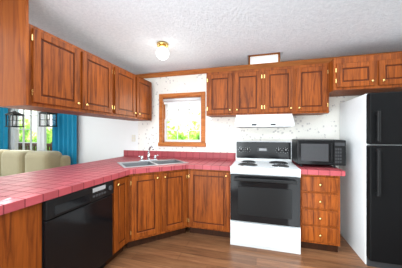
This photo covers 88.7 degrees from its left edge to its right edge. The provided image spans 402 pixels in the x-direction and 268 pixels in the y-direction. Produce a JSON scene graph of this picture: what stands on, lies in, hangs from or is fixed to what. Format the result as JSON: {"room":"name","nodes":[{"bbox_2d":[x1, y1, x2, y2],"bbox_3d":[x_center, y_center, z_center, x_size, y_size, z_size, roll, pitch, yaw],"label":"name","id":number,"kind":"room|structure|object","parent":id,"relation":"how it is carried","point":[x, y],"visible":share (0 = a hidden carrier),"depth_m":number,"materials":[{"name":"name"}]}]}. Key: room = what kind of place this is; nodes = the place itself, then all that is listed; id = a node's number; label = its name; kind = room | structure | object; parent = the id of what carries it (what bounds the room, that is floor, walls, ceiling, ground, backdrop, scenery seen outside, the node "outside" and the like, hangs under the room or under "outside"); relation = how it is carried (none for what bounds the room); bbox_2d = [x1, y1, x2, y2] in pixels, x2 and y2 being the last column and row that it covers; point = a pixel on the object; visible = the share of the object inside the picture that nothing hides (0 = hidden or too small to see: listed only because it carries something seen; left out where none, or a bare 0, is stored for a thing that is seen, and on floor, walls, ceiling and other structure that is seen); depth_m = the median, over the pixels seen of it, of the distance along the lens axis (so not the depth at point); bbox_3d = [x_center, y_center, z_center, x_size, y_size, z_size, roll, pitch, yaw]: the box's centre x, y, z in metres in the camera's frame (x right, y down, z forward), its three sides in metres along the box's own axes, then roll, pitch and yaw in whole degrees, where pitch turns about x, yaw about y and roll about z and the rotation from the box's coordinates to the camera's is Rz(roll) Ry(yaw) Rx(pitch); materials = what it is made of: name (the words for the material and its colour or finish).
{"room":"kitchen","nodes":[
{"label":"kitchen","id":0,"kind":"room"},
{"bbox_2d":[8,74,358,168],"bbox_3d":[-1.123,-0.075,3.601,8.460,2.750,0.120,0,0,16],"label":"wall","id":1,"kind":"structure","parent":0,"point":[98,138],"depth_m":3.33,"materials":[{"name":"white paint"}]},
{"bbox_2d":[13,109,51,150],"bbox_3d":[-3.394,0.180,4.226,1.230,1.800,0.070,0,0,16],"label":"window","id":2,"kind":"structure","parent":1,"relation":"in","point":[41,142],"depth_m":4.24,"materials":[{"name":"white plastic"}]},
{"bbox_2d":[124,150,235,157],"bbox_3d":[-0.413,0.336,3.333,1.943,0.108,0.010,0,0,16],"label":"backsplash","id":3,"kind":"structure","parent":1,"relation":"attached to","point":[127,153],"depth_m":3.32,"materials":[{"name":"pink tile"}]},
{"bbox_2d":[158,92,205,146],"bbox_3d":[-0.299,-0.230,3.354,0.810,0.860,0.155,0,0,16],"label":"kitchen window","id":4,"kind":"structure","parent":1,"relation":"in","point":[181,98],"depth_m":3.33,"materials":[{"name":"brown wood"}]},
{"bbox_2d":[206,68,265,116],"bbox_3d":[0.481,-0.557,2.920,0.760,0.602,0.328,0,0,16],"label":"upper cabinet","id":5,"kind":"object","parent":1,"relation":"attached to","point":[238,92],"depth_m":2.76,"materials":[{"name":"brown wood"}]},
{"bbox_2d":[136,51,401,78],"bbox_3d":[-1.143,-1.049,3.531,8.216,0.214,0.023,0,0,16],"label":"crown molding","id":6,"kind":"structure","parent":1,"relation":"attached to","point":[267,60],"depth_m":2.98,"materials":[{"name":"brown wood"}]},
{"bbox_2d":[266,62,329,115],"bbox_3d":[1.214,-0.557,2.717,0.761,0.602,0.328,0,0,16],"label":"upper cabinet","id":7,"kind":"object","parent":1,"relation":"attached to","point":[309,89],"depth_m":2.55,"materials":[{"name":"brown wood"}]},
{"bbox_2d":[235,114,293,127],"bbox_3d":[0.826,-0.171,2.736,0.690,0.167,0.500,0,0,16],"label":"range hood","id":8,"kind":"object","parent":7,"relation":"attached to","point":[267,121],"visible":0.98,"depth_m":2.55,"materials":[{"name":"white metal"}]},
{"bbox_2d":[330,53,401,96],"bbox_3d":[1.985,-0.677,2.425,0.881,0.361,0.478,0,0,16],"label":"upper cabinet","id":9,"kind":"object","parent":1,"relation":"attached to","point":[358,75],"depth_m":2.25,"materials":[{"name":"brown wood"}]},
{"bbox_3d":[-3.451,-0.800,4.133,2.694,0.044,0.095,0,0,15],"label":"curtain rod","id":10,"kind":"object","parent":1,"relation":"attached to","visible":0},
{"bbox_2d":[0,107,7,148],"bbox_3d":[-4.320,0.230,4.348,0.660,2.020,0.075,0,0,16],"label":"curtain","id":11,"kind":"object","parent":10,"relation":"hanging from","point":[3,135],"visible":0.31,"depth_m":4.29,"materials":[{"name":"fabric"}]},
{"bbox_2d":[52,113,76,164],"bbox_3d":[-2.571,0.230,3.863,0.590,2.020,0.075,0,0,16],"label":"curtain","id":12,"kind":"object","parent":10,"relation":"hanging from","point":[64,136],"visible":0.4,"depth_m":3.85,"materials":[{"name":"fabric"}]},
{"bbox_2d":[29,0,401,74],"bbox_3d":[-1.754,-1.260,1.327,8.460,0.480,4.840,0,0,16],"label":"ceiling","id":13,"kind":"structure","parent":0,"point":[127,35],"depth_m":2.04,"materials":[{"name":"white paint"}]},
{"bbox_2d":[5,109,23,126],"bbox_3d":[-3.532,-0.577,3.896,0.210,0.894,0.210,0,0,16],"label":"hanging lantern","id":14,"kind":"object","parent":13,"relation":"hanging from","point":[16,114],"visible":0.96,"depth_m":3.88,"materials":[{"name":"metal"}]},
{"bbox_2d":[39,112,57,126],"bbox_3d":[-2.733,-0.577,3.674,0.210,0.894,0.210,0,0,16],"label":"hanging lantern","id":15,"kind":"object","parent":13,"relation":"hanging from","point":[48,120],"visible":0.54,"depth_m":3.60,"materials":[{"name":"metal"}]},
{"bbox_2d":[0,20,115,115],"bbox_3d":[-1.324,-0.525,2.033,0.351,0.620,0.930,0,0,16],"label":"upper cabinet","id":16,"kind":"object","parent":13,"relation":"hanging from","point":[41,70],"depth_m":1.70,"materials":[{"name":"brown wood"}]},
{"bbox_2d":[92,66,151,120],"bbox_3d":[-1.075,-0.525,2.929,0.351,0.620,0.930,0,0,16],"label":"upper cabinet","id":17,"kind":"object","parent":13,"relation":"hanging from","point":[133,92],"depth_m":2.81,"materials":[{"name":"brown wood"}]},
{"bbox_2d":[156,41,168,59],"bbox_3d":[-0.441,-0.945,2.359,0.144,0.186,0.144,0,0,16],"label":"ceiling light","id":18,"kind":"object","parent":13,"relation":"attached to","point":[162,52],"visible":1,"depth_m":2.31,"materials":[{"name":"white glass"}]},
{"bbox_2d":[103,227,378,267],"bbox_3d":[-1.754,1.340,1.327,8.460,0.080,4.840,0,0,16],"label":"floor","id":19,"kind":"structure","parent":0,"point":[187,249],"depth_m":2.18,"materials":[{"name":"brown wood"}]},
{"bbox_2d":[0,149,70,176],"bbox_3d":[-3.296,0.795,3.493,2.190,1.010,0.910,0,0,16],"label":"sofa","id":20,"kind":"object","parent":19,"relation":"on","point":[12,162],"visible":0.42,"depth_m":3.48,"materials":[{"name":"fabric"}]},
{"bbox_2d":[42,180,112,267],"bbox_3d":[-1.222,0.873,1.760,0.615,0.854,0.666,0,0,16],"label":"dishwasher","id":21,"kind":"object","parent":19,"relation":"on","point":[77,229],"visible":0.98,"depth_m":1.63,"materials":[{"name":"black plastic"}]},
{"bbox_2d":[112,162,155,165],"bbox_3d":[-0.803,0.467,2.636,0.498,0.156,0.498,0,0,16],"label":"sink","id":22,"kind":"object","parent":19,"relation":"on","point":[113,163],"depth_m":2.76,"materials":[{"name":"silver metal"}]},
{"bbox_2d":[152,158,191,165],"bbox_3d":[-0.461,0.467,2.836,0.498,0.156,0.498,0,0,16],"label":"sink","id":23,"kind":"object","parent":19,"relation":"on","point":[159,161],"depth_m":2.99,"materials":[{"name":"silver metal"}]},
{"bbox_2d":[188,174,229,237],"bbox_3d":[0.145,0.871,2.836,0.603,0.858,0.671,0,0,16],"label":"base cabinet","id":24,"kind":"object","parent":19,"relation":"on","point":[214,220],"depth_m":2.53,"materials":[{"name":"brown wood"}]},
{"bbox_2d":[0,158,235,267],"bbox_3d":[-0.785,0.413,2.001,1.948,0.059,2.776,0,0,16],"label":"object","id":25,"kind":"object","parent":24,"relation":"on","point":[151,203],"depth_m":2.26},
{"bbox_2d":[138,146,159,161],"bbox_3d":[-0.725,0.272,2.899,0.270,0.222,0.268,0,0,15],"label":"faucet","id":26,"kind":"object","parent":25,"relation":"on","point":[148,155],"depth_m":2.92,"materials":[{"name":"silver metal"}]},
{"bbox_2d":[117,158,188,180],"bbox_3d":[-0.649,0.464,2.766,0.939,0.162,0.945,0,0,15],"label":"sink","id":27,"kind":"object","parent":25,"relation":"in","point":[152,169],"depth_m":2.53,"materials":[{"name":"silver metal"}]},
{"bbox_2d":[230,141,300,253],"bbox_3d":[0.787,0.700,2.594,0.756,1.200,0.740,0,0,16],"label":"stove","id":28,"kind":"object","parent":19,"relation":"on","point":[265,194],"visible":1,"depth_m":2.31,"materials":[{"name":"white metal"}]},
{"bbox_2d":[292,160,344,251],"bbox_3d":[1.383,0.791,2.505,0.433,1.018,0.647,0,0,16],"label":"base cabinet","id":29,"kind":"object","parent":19,"relation":"on","point":[320,207],"visible":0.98,"depth_m":2.23,"materials":[{"name":"brown wood"}]},
{"bbox_2d":[292,139,345,167],"bbox_3d":[1.432,0.228,2.547,0.502,0.320,0.435,0,0,16],"label":"microwave","id":30,"kind":"object","parent":29,"relation":"on","point":[320,151],"visible":1,"depth_m":2.36,"materials":[{"name":"black plastic"}]},
{"bbox_2d":[340,91,401,267],"bbox_3d":[2.076,0.444,2.208,0.760,1.712,0.795,0,0,16],"label":"fridge","id":31,"kind":"object","parent":19,"relation":"on","point":[371,192],"visible":0.96,"depth_m":1.96,"materials":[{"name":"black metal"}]},
{"label":"outside","id":32,"kind":"structure","parent":0,"visible":0},
{"bbox_2d":[19,103,199,150],"bbox_3d":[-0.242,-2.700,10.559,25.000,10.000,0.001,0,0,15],"label":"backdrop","id":33,"kind":"structure","parent":32,"point":[183,125],"depth_m":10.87,"materials":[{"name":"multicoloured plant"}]},
{"bbox_3d":[-1.160,1.510,7.249,25.000,0.180,6.870,0,0,15],"label":"ground","id":34,"kind":"structure","parent":32,"visible":0},
{"bbox_2d":[18,142,51,150],"bbox_3d":[-4.573,0.830,5.419,6.200,1.180,1.520,0,0,16],"label":"deck","id":35,"kind":"object","parent":34,"relation":"on","point":[34,145],"depth_m":6.25,"materials":[{"name":"brown wood"}]}
]}

